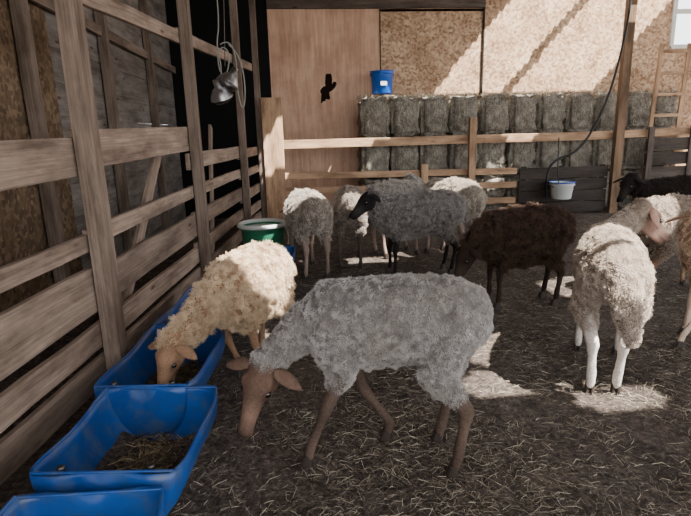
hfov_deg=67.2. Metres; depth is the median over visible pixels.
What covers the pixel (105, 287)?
wooden fence
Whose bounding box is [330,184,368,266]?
sheep
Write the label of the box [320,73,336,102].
gnawed patch
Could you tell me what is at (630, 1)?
cable
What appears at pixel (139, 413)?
trough
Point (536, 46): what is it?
sheet
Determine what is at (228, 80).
heat lamp
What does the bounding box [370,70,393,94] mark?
bucket
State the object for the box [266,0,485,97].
header beam
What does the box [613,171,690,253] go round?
sheep
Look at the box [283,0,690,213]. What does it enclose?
wooden fence
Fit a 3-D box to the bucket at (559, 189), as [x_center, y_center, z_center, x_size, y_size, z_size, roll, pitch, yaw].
[3.442,-1.417,8.227,0.412,0.950,0.413,-3,14,-5]
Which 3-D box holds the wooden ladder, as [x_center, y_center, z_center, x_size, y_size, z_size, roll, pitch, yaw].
[5.270,-2.145,8.611,0.711,2.655,0.134,-3,14,-5]
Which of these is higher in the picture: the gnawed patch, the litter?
the gnawed patch
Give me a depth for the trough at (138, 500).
1.72 m
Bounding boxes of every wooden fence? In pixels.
[0,0,267,485]
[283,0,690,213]
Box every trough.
[0,486,163,515]
[29,385,217,515]
[93,324,224,440]
[154,286,225,346]
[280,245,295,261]
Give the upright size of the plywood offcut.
1.920 m
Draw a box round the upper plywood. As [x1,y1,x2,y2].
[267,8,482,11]
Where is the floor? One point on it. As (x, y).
(650, 437)
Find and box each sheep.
[148,239,297,383]
[225,271,493,477]
[278,188,333,279]
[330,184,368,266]
[348,183,469,274]
[370,173,424,257]
[424,177,486,261]
[453,201,577,308]
[568,197,668,393]
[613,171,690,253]
[638,193,690,299]
[665,210,690,348]
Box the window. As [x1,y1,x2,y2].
[669,0,690,48]
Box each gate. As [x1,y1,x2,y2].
[517,164,607,211]
[642,127,690,179]
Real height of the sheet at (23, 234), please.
4.100 m
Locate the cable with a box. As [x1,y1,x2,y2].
[545,0,631,196]
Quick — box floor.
[0,206,690,515]
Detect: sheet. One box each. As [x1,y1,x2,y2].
[0,0,82,312]
[267,12,379,203]
[380,9,482,178]
[482,0,673,174]
[666,53,690,165]
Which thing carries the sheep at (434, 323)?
on the floor
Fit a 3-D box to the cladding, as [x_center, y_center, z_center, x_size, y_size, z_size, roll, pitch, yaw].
[-2.620,-2.100,6.412,0.034,4.204,4.500,-3,14,-5]
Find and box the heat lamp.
[211,0,245,107]
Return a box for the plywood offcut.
[261,97,286,219]
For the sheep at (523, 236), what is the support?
on the floor
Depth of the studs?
4.15 m
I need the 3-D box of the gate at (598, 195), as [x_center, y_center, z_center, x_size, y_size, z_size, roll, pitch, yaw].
[3.566,-1.126,8.563,1.500,0.780,0.068,-3,14,-5]
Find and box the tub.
[237,218,288,245]
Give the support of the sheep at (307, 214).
on the floor
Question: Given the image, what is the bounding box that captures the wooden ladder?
[641,43,690,176]
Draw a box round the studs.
[9,0,175,282]
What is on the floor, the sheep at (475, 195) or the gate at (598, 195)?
the sheep at (475, 195)
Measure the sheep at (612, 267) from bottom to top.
0.940 m
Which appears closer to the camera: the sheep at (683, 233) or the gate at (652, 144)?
the sheep at (683, 233)
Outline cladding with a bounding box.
[44,0,185,268]
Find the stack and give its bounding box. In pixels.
[355,87,679,216]
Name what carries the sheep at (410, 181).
on the floor
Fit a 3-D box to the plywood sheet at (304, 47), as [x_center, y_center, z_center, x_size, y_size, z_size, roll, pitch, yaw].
[-0.311,-2.368,8.923,1.850,3.420,0.030,-3,14,-5]
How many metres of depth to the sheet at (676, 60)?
9.37 m
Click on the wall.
(222, 118)
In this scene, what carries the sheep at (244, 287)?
on the floor
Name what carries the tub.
on the floor
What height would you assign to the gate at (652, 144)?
1.360 m
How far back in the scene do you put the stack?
8.59 m
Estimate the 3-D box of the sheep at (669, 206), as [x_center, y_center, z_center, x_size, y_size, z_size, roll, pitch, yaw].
[2.934,-0.139,4.418,1.346,0.845,0.407,-6,14,-17]
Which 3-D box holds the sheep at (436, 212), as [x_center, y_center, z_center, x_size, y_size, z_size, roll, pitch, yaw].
[0.604,-0.274,5.094,1.234,0.907,0.409,-5,14,-15]
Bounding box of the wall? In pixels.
[165,0,271,218]
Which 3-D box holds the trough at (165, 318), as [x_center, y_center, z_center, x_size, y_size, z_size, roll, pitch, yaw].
[-0.977,0.443,3.583,0.454,0.302,0.841,-1,14,0]
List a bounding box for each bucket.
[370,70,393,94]
[548,138,575,199]
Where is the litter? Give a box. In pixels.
[170,213,690,515]
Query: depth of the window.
9.09 m
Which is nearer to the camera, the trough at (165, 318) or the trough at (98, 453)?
the trough at (98, 453)

